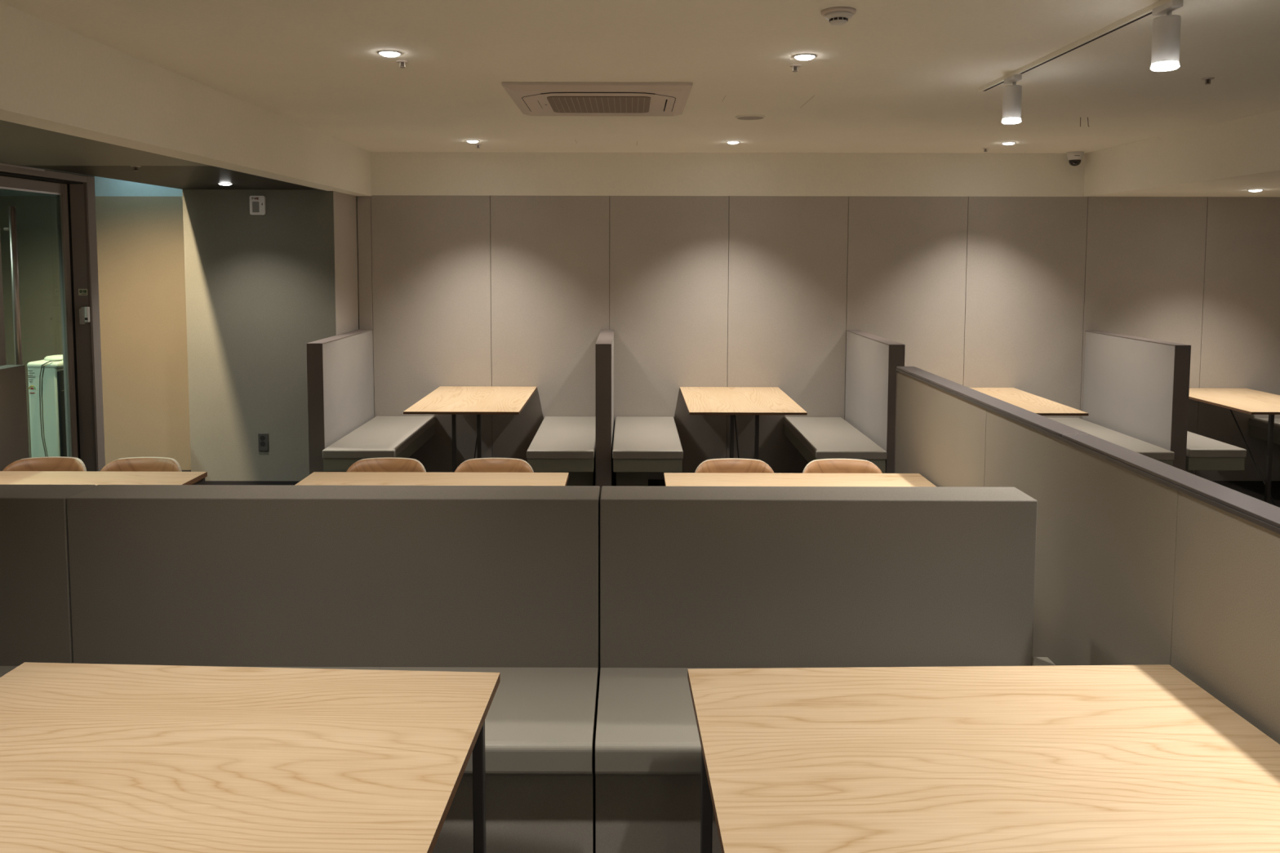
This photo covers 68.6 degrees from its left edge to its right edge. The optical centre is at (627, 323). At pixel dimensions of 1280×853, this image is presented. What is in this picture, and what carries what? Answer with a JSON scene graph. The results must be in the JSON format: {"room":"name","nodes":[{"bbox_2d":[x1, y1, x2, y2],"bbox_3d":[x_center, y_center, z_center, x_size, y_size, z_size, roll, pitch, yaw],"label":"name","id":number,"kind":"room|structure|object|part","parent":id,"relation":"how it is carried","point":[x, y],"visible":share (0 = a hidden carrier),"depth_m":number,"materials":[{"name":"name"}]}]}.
{"room":"eatery","nodes":[
{"label":"eatery","id":0,"kind":"room"},
{"bbox_2d":[0,162,94,177],"bbox_3d":[-3.276,-0.868,1.474,0.159,0.570,8.250,0,4,0],"label":"wall","id":1,"kind":"structure","parent":0,"point":[1,162],"depth_m":5.26,"materials":[{"name":"paint"}]},
{"bbox_2d":[0,176,191,470],"bbox_3d":[-4.585,-0.218,7.308,2.800,2.900,0.410,0,4,0],"label":"wall","id":2,"kind":"structure","parent":0,"point":[140,249],"depth_m":7.11,"materials":[{"name":"beige paint"}]},
{"bbox_2d":[0,120,318,189],"bbox_3d":[-2.674,-0.698,2.412,1.040,0.100,10.100,0,4,0],"label":"ceiling","id":3,"kind":"structure","parent":0,"point":[20,144],"depth_m":4.77,"materials":[{"name":"grey paint"}]},
{"bbox_2d":[130,165,141,170],"bbox_3d":[-2.604,-0.821,4.965,0.052,0.026,0.052,0,4,0],"label":"sprinkler head","id":4,"kind":"object","parent":3,"relation":"attached to","point":[135,166],"visible":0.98,"depth_m":4.96},
{"bbox_2d":[217,182,232,185],"bbox_3d":[-2.637,-0.911,6.146,0.092,0.013,0.092,0,4,0],"label":"recessed light","id":5,"kind":"object","parent":3,"relation":"in","point":[220,184],"visible":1,"depth_m":6.12,"materials":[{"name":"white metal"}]},
{"bbox_2d":[0,2,371,195],"bbox_3d":[-2.073,-0.870,2.405,0.160,0.458,10.113,0,4,0],"label":"wall","id":6,"kind":"structure","parent":0,"point":[54,77],"depth_m":3.89,"materials":[{"name":"paint"}]},
{"bbox_2d":[182,189,359,480],"bbox_3d":[-2.646,0.130,7.165,1.080,2.233,0.763,0,4,0],"label":"wall","id":7,"kind":"structure","parent":0,"point":[260,289],"depth_m":6.77,"materials":[{"name":"grey paint"}]},
{"bbox_2d":[204,480,300,484],"bbox_3d":[-2.648,1.213,6.853,1.082,0.118,0.012,0,4,0],"label":"baseboard","id":8,"kind":"structure","parent":7,"relation":"attached to","point":[206,482],"depth_m":6.84,"materials":[{"name":"black"}]},
{"bbox_2d":[249,195,266,214],"bbox_3d":[-2.643,-0.843,6.701,0.108,0.136,0.024,0,4,0],"label":"wall box","id":9,"kind":"object","parent":7,"relation":"attached to","point":[257,203],"visible":1,"depth_m":6.69,"materials":[{"name":"white plastic"}]},
{"bbox_2d":[257,433,268,451],"bbox_3d":[-2.652,0.867,6.829,0.072,0.130,0.011,0,4,0],"label":"wall outlet","id":10,"kind":"object","parent":7,"relation":"attached to","point":[263,438],"visible":1,"depth_m":6.82,"materials":[{"name":"grey plastic"}]},
{"bbox_2d":[260,435,265,440],"bbox_3d":[-2.655,0.836,6.822,0.037,0.037,0.002,0,4,0],"label":"socket","id":11,"kind":"object","parent":10,"relation":"attached to","point":[262,437],"depth_m":6.82,"materials":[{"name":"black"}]},
{"bbox_2d":[333,191,358,335],"bbox_3d":[-2.106,0.139,7.064,0.002,2.233,0.562,0,4,0],"label":"wall","id":12,"kind":"structure","parent":0,"point":[344,205],"depth_m":7.02,"materials":[{"name":"beige paint"}]},
{"bbox_2d":[0,0,1279,153],"bbox_3d":[0.764,-1.025,2.288,5.514,0.120,9.913,0,4,0],"label":"ceiling","id":13,"kind":"structure","parent":0,"point":[900,76],"depth_m":3.94,"materials":[{"name":"paint"}]},
{"bbox_2d":[377,49,401,57],"bbox_3d":[-0.939,-1.063,3.706,0.092,0.013,0.092,0,4,0],"label":"recessed light","id":14,"kind":"object","parent":13,"relation":"in","point":[388,53],"visible":1,"depth_m":3.68,"materials":[{"name":"white glass"}]},
{"bbox_2d":[395,59,408,67],"bbox_3d":[-0.928,-1.068,3.866,0.052,0.026,0.052,0,4,0],"label":"sprinkler head","id":15,"kind":"object","parent":13,"relation":"attached to","point":[402,62],"visible":1,"depth_m":3.86},
{"bbox_3d":[-0.928,-1.078,3.865,0.052,0.005,0.052,0,4,0],"label":"plate","id":16,"kind":"part","parent":15,"relation":"part of","materials":[{"name":"beige plastic"}]},
{"bbox_2d":[466,139,479,142],"bbox_3d":[-1.077,-1.264,6.529,0.092,0.013,0.092,0,4,0],"label":"recessed light","id":17,"kind":"object","parent":13,"relation":"in","point":[471,140],"visible":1,"depth_m":6.50,"materials":[{"name":"white metal"}]},
{"bbox_2d":[501,82,693,115],"bbox_3d":[-0.139,-1.125,4.768,0.882,0.036,0.882,0,4,0],"label":"air conditioner","id":18,"kind":"object","parent":13,"relation":"attached to","point":[532,99],"visible":1,"depth_m":4.57,"materials":[{"name":"beige plastic"}]},
{"bbox_2d":[546,96,650,112],"bbox_3d":[-0.139,-1.111,4.769,0.505,0.004,0.505,0,4,0],"label":"grille","id":19,"kind":"object","parent":18,"relation":"attached to","point":[554,104],"depth_m":4.73,"materials":[{"name":"brown"}]},
{"bbox_2d":[726,141,739,143],"bbox_3d":[0.739,-1.262,6.555,0.092,0.013,0.092,0,4,0],"label":"recessed light","id":20,"kind":"object","parent":13,"relation":"in","point":[729,142],"visible":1,"depth_m":6.53,"materials":[{"name":"white metal"}]},
{"bbox_2d":[735,114,765,119],"bbox_3d":[0.705,-1.181,5.378,0.172,0.009,0.172,0,4,0],"label":"ceiling speaker","id":21,"kind":"object","parent":13,"relation":"attached to","point":[746,117],"visible":1,"depth_m":5.35,"materials":[{"name":"paint"}]},
{"bbox_2d":[737,115,763,119],"bbox_3d":[0.705,-1.178,5.378,0.154,0.001,0.154,0,4,0],"label":"grille","id":22,"kind":"object","parent":21,"relation":"attached to","point":[741,117],"depth_m":5.38,"materials":[{"name":"beige metal"}]},
{"bbox_2d":[789,63,801,71],"bbox_3d":[0.704,-1.069,3.933,0.052,0.026,0.052,0,4,0],"label":"sprinkler head","id":23,"kind":"object","parent":13,"relation":"attached to","point":[794,66],"visible":1,"depth_m":3.93},
{"bbox_3d":[0.704,-1.080,3.932,0.052,0.005,0.052,0,4,0],"label":"plate","id":24,"kind":"part","parent":23,"relation":"part of","materials":[{"name":"beige plastic"}]},
{"bbox_2d":[793,53,816,60],"bbox_3d":[0.710,-1.063,3.752,0.092,0.013,0.092,0,4,0],"label":"recessed light","id":25,"kind":"object","parent":13,"relation":"in","point":[800,56],"visible":1,"depth_m":3.73,"materials":[{"name":"white glass"}]},
{"bbox_2d":[821,6,856,25],"bbox_3d":[0.690,-1.000,3.065,0.112,0.042,0.112,0,4,0],"label":"smoke detector","id":26,"kind":"object","parent":13,"relation":"attached to","point":[837,15],"visible":1,"depth_m":3.04,"materials":[{"name":"beige plastic"}]},
{"bbox_2d":[1001,142,1015,144],"bbox_3d":[2.676,-1.260,6.582,0.092,0.013,0.092,0,4,0],"label":"recessed light","id":27,"kind":"object","parent":13,"relation":"in","point":[1004,143],"visible":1,"depth_m":6.55,"materials":[{"name":"white metal"}]},
{"bbox_2d":[978,0,1170,91],"bbox_3d":[1.679,-0.955,2.295,0.034,0.019,4.320,0,4,0],"label":"track","id":28,"kind":"object","parent":13,"relation":"attached to","point":[1146,11],"visible":0.82,"depth_m":3.45,"materials":[{"name":"metal"}]},
{"bbox_2d":[1001,74,1022,124],"bbox_3d":[1.675,-0.972,4.083,0.080,0.200,0.110,0,4,0],"label":"track spotlight","id":29,"kind":"object","parent":28,"relation":"attached to","point":[1012,94],"visible":1,"depth_m":4.05,"materials":[{"name":"white metal"}]},
{"bbox_2d":[1150,0,1183,71],"bbox_3d":[1.673,-0.888,2.911,0.080,0.200,0.110,0,4,0],"label":"track spotlight","id":30,"kind":"object","parent":28,"relation":"attached to","point":[1166,37],"visible":1,"depth_m":2.88,"materials":[{"name":"white metal"}]},
{"bbox_2d":[1066,151,1084,165],"bbox_3d":[3.417,-1.254,7.157,0.120,0.105,0.120,0,4,0],"label":"dome camera","id":31,"kind":"object","parent":13,"relation":"attached to","point":[1074,157],"visible":1,"depth_m":7.12,"materials":[{"name":"white plastic"}]},
{"bbox_2d":[1201,76,1214,84],"bbox_3d":[2.600,-1.084,4.198,0.052,0.026,0.052,0,4,0],"label":"sprinkler head","id":32,"kind":"object","parent":13,"relation":"attached to","point":[1207,80],"visible":1,"depth_m":4.19},
{"bbox_3d":[2.600,-1.095,4.197,0.052,0.005,0.052,0,4,0],"label":"plate","id":33,"kind":"part","parent":32,"relation":"part of","materials":[{"name":"beige plastic"}]},
{"bbox_2d":[356,151,1279,480],"bbox_3d":[1.680,-0.104,7.421,7.930,2.682,0.200,0,4,0],"label":"wall","id":34,"kind":"structure","parent":0,"point":[454,290],"depth_m":7.30,"materials":[{"name":"grey paint"}]},
{"bbox_2d":[613,479,1279,507],"bbox_3d":[-0.283,1.630,2.723,11.830,0.120,10.800,0,4,0],"label":"floor","id":35,"kind":"structure","parent":0,"point":[1255,489],"depth_m":7.22,"materials":[{"name":"stone"}]},
{"bbox_2d":[0,364,29,471],"bbox_3d":[-3.197,0.947,3.012,0.097,1.190,3.860,0,4,0],"label":"screen","id":36,"kind":"object","parent":35,"relation":"on","point":[14,437],"visible":0.45,"depth_m":4.80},
{"bbox_2d":[2,456,86,471],"bbox_3d":[-2.882,1.064,4.526,0.405,0.747,0.484,0,4,-4],"label":"dining chair","id":37,"kind":"object","parent":35,"relation":"on","point":[52,463],"visible":0.1,"depth_m":4.70,"materials":[{"name":"brown wood"}]},
{"bbox_2d":[26,355,66,457],"bbox_3d":[-3.675,0.754,6.093,0.214,1.096,0.358,0,4,0],"label":"water dispenser","id":38,"kind":"object","parent":35,"relation":"on","point":[46,376],"visible":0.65,"depth_m":5.92,"materials":[{"name":"white plastic"}]},
{"bbox_3d":[-3.634,0.753,5.932,0.132,1.042,0.037,-2,5,-28],"label":"power cord","id":39,"kind":"part","parent":38,"relation":"part of","materials":[{"name":"grey plastic"}]},
{"bbox_3d":[-3.582,0.780,6.094,0.016,0.985,0.324,0,4,0],"label":"panel","id":40,"kind":"part","parent":38,"relation":"part of","materials":[{"name":"black"}]},
{"bbox_2d":[0,484,95,677],"bbox_3d":[-2.426,1.035,2.964,1.431,1.025,1.080,0,4,0],"label":"banquette","id":41,"kind":"object","parent":35,"relation":"on","point":[36,622],"visible":0.32,"depth_m":2.87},
{"bbox_2d":[0,666,17,677],"bbox_3d":[-2.427,1.117,2.659,1.428,0.095,0.459,0,4,0],"label":"cushion","id":42,"kind":"object","parent":41,"relation":"on","point":[4,670],"depth_m":2.86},
{"bbox_2d":[0,471,207,485],"bbox_3d":[-2.564,1.097,4.092,1.146,0.740,0.750,0,4,0],"label":"dining table","id":43,"kind":"object","parent":35,"relation":"on","point":[6,477],"visible":0.28,"depth_m":4.31,"materials":[{"name":"brown wood"}]},
{"bbox_3d":[-2.563,0.768,4.068,1.126,0.030,0.730,0,4,0],"label":"under frame","id":44,"kind":"part","parent":43,"relation":"part of","materials":[{"name":"grey"}]},
{"bbox_2d":[100,457,182,471],"bbox_3d":[-2.411,1.065,4.524,0.405,0.747,0.484,0,4,-1],"label":"dining chair","id":45,"kind":"object","parent":35,"relation":"on","point":[132,464],"visible":0.11,"depth_m":4.70,"materials":[{"name":"brown"}]},
{"bbox_2d":[0,662,500,852],"bbox_3d":[-0.931,1.250,1.989,1.203,0.740,0.735,0,4,3],"label":"dining table","id":46,"kind":"object","parent":35,"relation":"on","point":[95,757],"visible":1,"depth_m":1.92,"materials":[{"name":"brown wood"}]},
{"bbox_3d":[-0.360,1.242,2.287,0.027,0.716,0.027,0,4,3],"label":"leg","id":47,"kind":"part","parent":46,"relation":"part of","materials":[{"name":"grey metal"}]},
{"bbox_2d":[66,484,599,852],"bbox_3d":[-0.898,1.038,2.961,1.618,1.025,1.080,0,4,0],"label":"banquette","id":48,"kind":"object","parent":35,"relation":"on","point":[504,580],"visible":0.55,"depth_m":2.86,"materials":[{"name":"grey fabric"}]},
{"bbox_3d":[-0.898,1.038,2.966,1.618,1.025,0.171,0,4,0],"label":"backrest","id":49,"kind":"part","parent":48,"relation":"part of","materials":[{"name":"grey fabric"}]},
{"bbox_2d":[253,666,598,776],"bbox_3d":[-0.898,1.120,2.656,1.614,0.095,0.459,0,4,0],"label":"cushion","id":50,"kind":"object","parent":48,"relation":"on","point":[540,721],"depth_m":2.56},
{"bbox_2d":[306,328,373,475],"bbox_3d":[-2.047,0.682,6.777,0.105,1.190,1.210,0,4,0],"label":"screen","id":51,"kind":"object","parent":35,"relation":"on","point":[340,367],"visible":0.77,"depth_m":6.46,"materials":[{"name":"laminate"}]},
{"bbox_2d":[322,416,435,471],"bbox_3d":[-1.746,1.028,6.747,0.470,0.505,1.311,0,4,0],"label":"bench","id":52,"kind":"object","parent":35,"relation":"on","point":[381,437],"visible":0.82,"depth_m":6.47,"materials":[{"name":"leather"}]},
{"bbox_2d":[346,457,426,472],"bbox_3d":[-1.197,1.068,4.522,0.405,0.747,0.484,0,4,0],"label":"dining chair","id":53,"kind":"object","parent":35,"relation":"on","point":[385,464],"visible":0.1,"depth_m":4.70,"materials":[{"name":"brown"}]},
{"bbox_2d":[295,471,568,485],"bbox_3d":[-0.882,1.101,4.088,1.206,0.740,0.750,0,4,0],"label":"dining table","id":54,"kind":"object","parent":35,"relation":"on","point":[319,478],"visible":0.23,"depth_m":4.30,"materials":[{"name":"brown wood"}]},
{"bbox_2d":[403,386,537,472],"bbox_3d":[-1.093,0.908,6.789,0.761,0.740,1.207,0,4,0],"label":"table","id":55,"kind":"object","parent":35,"relation":"on","point":[453,401],"visible":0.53,"depth_m":6.54,"materials":[{"name":"brown wood"}]},
{"bbox_3d":[-1.179,0.945,6.388,0.026,0.683,0.026,0,4,0],"label":"leg","id":56,"kind":"part","parent":55,"relation":"part of","materials":[{"name":"grey metal"}]},
{"bbox_3d":[-1.009,0.946,6.387,0.026,0.683,0.026,0,4,0],"label":"leg","id":57,"kind":"part","parent":55,"relation":"part of","materials":[{"name":"grey metal"}]},
{"bbox_2d":[453,457,533,472],"bbox_3d":[-0.662,1.069,4.521,0.405,0.747,0.484,0,4,0],"label":"dining chair","id":58,"kind":"object","parent":35,"relation":"on","point":[480,464],"visible":0.1,"depth_m":4.70,"materials":[{"name":"brown"}]},
{"bbox_2d":[526,416,595,485],"bbox_3d":[-0.434,1.031,6.745,0.439,0.505,1.311,0,4,0],"label":"bench","id":59,"kind":"object","parent":35,"relation":"on","point":[562,444],"visible":0.68,"depth_m":6.33,"materials":[{"name":"leather"}]},
{"bbox_2d":[526,416,595,459],"bbox_3d":[-0.434,0.808,6.729,0.439,0.058,1.311,0,4,0],"label":"cushion","id":60,"kind":"object","parent":59,"relation":"on","point":[557,437],"depth_m":6.44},
{"bbox_2d":[595,329,614,497],"bbox_3d":[-0.157,0.686,6.773,0.105,1.190,1.210,0,4,0],"label":"screen","id":61,"kind":"object","parent":35,"relation":"on","point":[604,345],"visible":0.79,"depth_m":6.17,"materials":[{"name":"laminate"}]},
{"bbox_3d":[-0.157,0.688,6.777,0.099,1.186,1.203,0,4,0],"label":"panel","id":62,"kind":"part","parent":61,"relation":"part of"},
{"bbox_2d":[612,416,683,486],"bbox_3d":[0.133,1.032,6.743,0.460,0.505,1.311,0,4,0],"label":"bench","id":63,"kind":"object","parent":35,"relation":"on","point":[642,445],"visible":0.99,"depth_m":6.39,"materials":[{"name":"leather"}]},
{"bbox_2d":[612,416,683,459],"bbox_3d":[0.134,0.809,6.728,0.460,0.058,1.311,0,4,0],"label":"cushion","id":64,"kind":"object","parent":63,"relation":"on","point":[635,437],"depth_m":6.47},
{"bbox_2d":[694,457,773,473],"bbox_3d":[0.530,1.072,4.518,0.405,0.747,0.484,0,4,0],"label":"dining chair","id":65,"kind":"object","parent":35,"relation":"on","point":[728,464],"visible":0.09,"depth_m":4.69,"materials":[{"name":"brown"}]},
{"bbox_2d":[680,386,807,459],"bbox_3d":[0.795,0.912,6.786,0.773,0.740,1.207,0,4,0],"label":"table","id":66,"kind":"object","parent":35,"relation":"on","point":[731,401],"visible":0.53,"depth_m":6.60,"materials":[{"name":"brown wood"}]},
{"bbox_3d":[0.709,0.949,6.384,0.026,0.683,0.026,0,4,0],"label":"leg","id":67,"kind":"part","parent":66,"relation":"part of","materials":[{"name":"grey metal"}]},
{"bbox_3d":[0.879,0.950,6.384,0.026,0.683,0.026,0,4,0],"label":"leg","id":68,"kind":"part","parent":66,"relation":"part of","materials":[{"name":"grey metal"}]},
{"bbox_2d":[663,472,935,486],"bbox_3d":[0.774,1.105,4.085,1.206,0.740,0.750,0,4,0],"label":"dining table","id":69,"kind":"object","parent":35,"relation":"on","point":[671,479],"visible":0.18,"depth_m":4.30,"materials":[{"name":"brown wood"}]},
{"bbox_2d":[595,485,1056,852],"bbox_3d":[0.626,1.042,2.958,1.420,1.025,1.080,0,4,0],"label":"banquette","id":70,"kind":"object","parent":35,"relation":"on","point":[691,577],"visible":0.53,"depth_m":2.86,"materials":[{"name":"grey fabric"}]},
{"bbox_2d":[595,667,746,777],"bbox_3d":[0.626,1.123,2.652,1.418,0.095,0.459,0,4,0],"label":"cushion","id":71,"kind":"object","parent":70,"relation":"on","point":[646,726],"depth_m":2.53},
{"bbox_3d":[0.580,1.041,2.964,1.328,1.025,0.171,0,4,0],"label":"backrest","id":72,"kind":"part","parent":70,"relation":"part of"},
{"bbox_2d":[783,417,886,472],"bbox_3d":[1.455,1.035,6.741,0.457,0.505,1.311,0,4,0],"label":"bench","id":73,"kind":"object","parent":35,"relation":"on","point":[814,437],"visible":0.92,"depth_m":6.49,"materials":[{"name":"leather"}]},
{"bbox_2d":[802,458,882,473],"bbox_3d":[1.065,1.073,4.517,0.405,0.747,0.484,0,4,0],"label":"dining chair","id":74,"kind":"object","parent":35,"relation":"on","point":[823,465],"visible":0.1,"depth_m":4.69,"materials":[{"name":"brown"}]},
{"bbox_2d":[844,329,905,473],"bbox_3d":[1.762,0.690,6.769,0.105,1.190,1.210,0,4,0],"label":"screen","id":75,"kind":"object","parent":35,"relation":"on","point":[872,361],"visible":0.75,"depth_m":6.53,"materials":[{"name":"laminate"}]},
{"bbox_2d":[687,664,1279,852],"bbox_3d":[0.763,1.253,1.997,1.212,0.740,0.740,0,4,-1],"label":"dining table","id":76,"kind":"object","parent":35,"relation":"on","point":[1061,758],"visible":1,"depth_m":1.90,"materials":[{"name":"brown wood"}]},
{"bbox_3d":[0.195,1.242,2.309,0.027,0.716,0.027,0,4,-1],"label":"leg","id":77,"kind":"part","parent":76,"relation":"part of","materials":[{"name":"grey"}]},
{"bbox_2d":[970,387,1088,415],"bbox_3d":[2.647,0.916,6.782,0.761,0.740,1.207,0,4,0],"label":"table","id":78,"kind":"object","parent":35,"relation":"on","point":[1036,404],"visible":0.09,"depth_m":6.62,"materials":[{"name":"brown wood"}]},
{"bbox_2d":[893,366,1279,744],"bbox_3d":[1.428,0.994,2.438,0.093,1.198,4.909,0,4,0],"label":"divider","id":79,"kind":"object","parent":35,"relation":"on","point":[1141,559],"visible":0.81,"depth_m":2.64,"materials":[{"name":"paint"}]},
{"bbox_2d":[1048,417,1174,466],"bbox_3d":[3.306,1.039,6.737,0.480,0.505,1.311,0,4,0],"label":"bench","id":80,"kind":"object","parent":35,"relation":"on","point":[1164,455],"visible":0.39,"depth_m":6.48,"materials":[{"name":"leather"}]},
{"bbox_2d":[1082,330,1191,471],"bbox_3d":[3.628,0.694,6.766,0.105,1.190,1.210,0,4,0],"label":"screen","id":81,"kind":"object","parent":35,"relation":"on","point":[1135,387],"visible":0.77,"depth_m":6.56,"materials":[{"name":"laminate"}]},
{"bbox_2d":[1185,431,1246,474],"bbox_3d":[3.881,1.037,6.781,0.380,0.505,1.221,0,4,0],"label":"bench","id":82,"kind":"object","parent":35,"relation":"on","point":[1202,453],"visible":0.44,"depth_m":6.17,"materials":[{"name":"leather"}]},
{"bbox_2d":[1186,431,1246,457],"bbox_3d":[3.882,0.814,6.765,0.380,0.058,1.221,0,4,0],"label":"cushion","id":83,"kind":"object","parent":82,"relation":"on","point":[1197,446],"depth_m":6.18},
{"bbox_2d":[1188,387,1279,506],"bbox_3d":[4.494,0.918,6.810,0.715,0.740,1.144,0,4,0],"label":"table","id":84,"kind":"object","parent":35,"relation":"on","point":[1251,402],"visible":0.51,"depth_m":6.65,"materials":[{"name":"brown wood"}]},
{"bbox_3d":[4.408,0.953,6.439,0.026,0.683,0.026,0,4,0],"label":"leg","id":85,"kind":"part","parent":84,"relation":"part of","materials":[{"name":"grey metal"}]},
{"bbox_2d":[1248,417,1279,444],"bbox_3d":[5.156,1.040,6.778,0.550,0.505,1.221,0,4,0],"label":"bench","id":86,"kind":"object","parent":35,"relation":"on","point":[1258,427],"visible":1,"depth_m":7.24,"materials":[{"name":"laminate"}]},
{"bbox_2d":[1248,417,1279,433],"bbox_3d":[5.157,0.817,6.762,0.550,0.058,1.221,0,4,0],"label":"cushion","id":87,"kind":"object","parent":86,"relation":"on","point":[1259,424],"depth_m":7.24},
{"bbox_2d":[1083,109,1279,196],"bbox_3d":[4.579,-0.859,2.392,2.116,0.452,10.113,0,4,0],"label":"ceiling","id":88,"kind":"structure","parent":0,"point":[1233,157],"depth_m":5.97,"materials":[{"name":"paint"}]},
{"bbox_2d":[1248,189,1263,191],"bbox_3d":[4.349,-0.918,6.492,0.092,0.013,0.092,0,4,0],"label":"recessed light","id":89,"kind":"object","parent":88,"relation":"in","point":[1251,190],"visible":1,"depth_m":6.47,"materials":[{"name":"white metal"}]},
{"bbox_3d":[-3.310,0.585,0.776,0.100,2.230,6.650,0,4,0],"label":"wall","id":90,"kind":"structure","parent":0,"visible":0},
{"bbox_2d":[0,162,105,471],"bbox_3d":[-3.269,0.293,4.889,0.164,2.228,1.598,0,4,0],"label":"door","id":91,"kind":"structure","parent":90,"relation":"in","point":[75,193],"depth_m":5.55,"materials":[{"name":"metal"}]},
{"bbox_2d":[78,288,87,295],"bbox_3d":[-3.237,-0.185,5.574,0.054,0.039,0.003,0,4,0],"label":"exit sign","id":92,"kind":"object","parent":91,"relation":"attached to","point":[81,291],"visible":1,"depth_m":5.57,"materials":[{"name":"white plastic"}]},
{"bbox_2d":[79,306,90,324],"bbox_3d":[-3.222,-0.046,5.565,0.052,0.104,0.038,0,4,0],"label":"sensor","id":93,"kind":"object","parent":91,"relation":"attached to","point":[84,312],"visible":1,"depth_m":5.55,"materials":[{"name":"white plastic"}]},
{"bbox_3d":[-3.237,-0.041,5.568,0.022,0.092,0.033,0,4,0],"label":"plate","id":94,"kind":"part","parent":93,"relation":"part of","materials":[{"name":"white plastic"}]}
]}

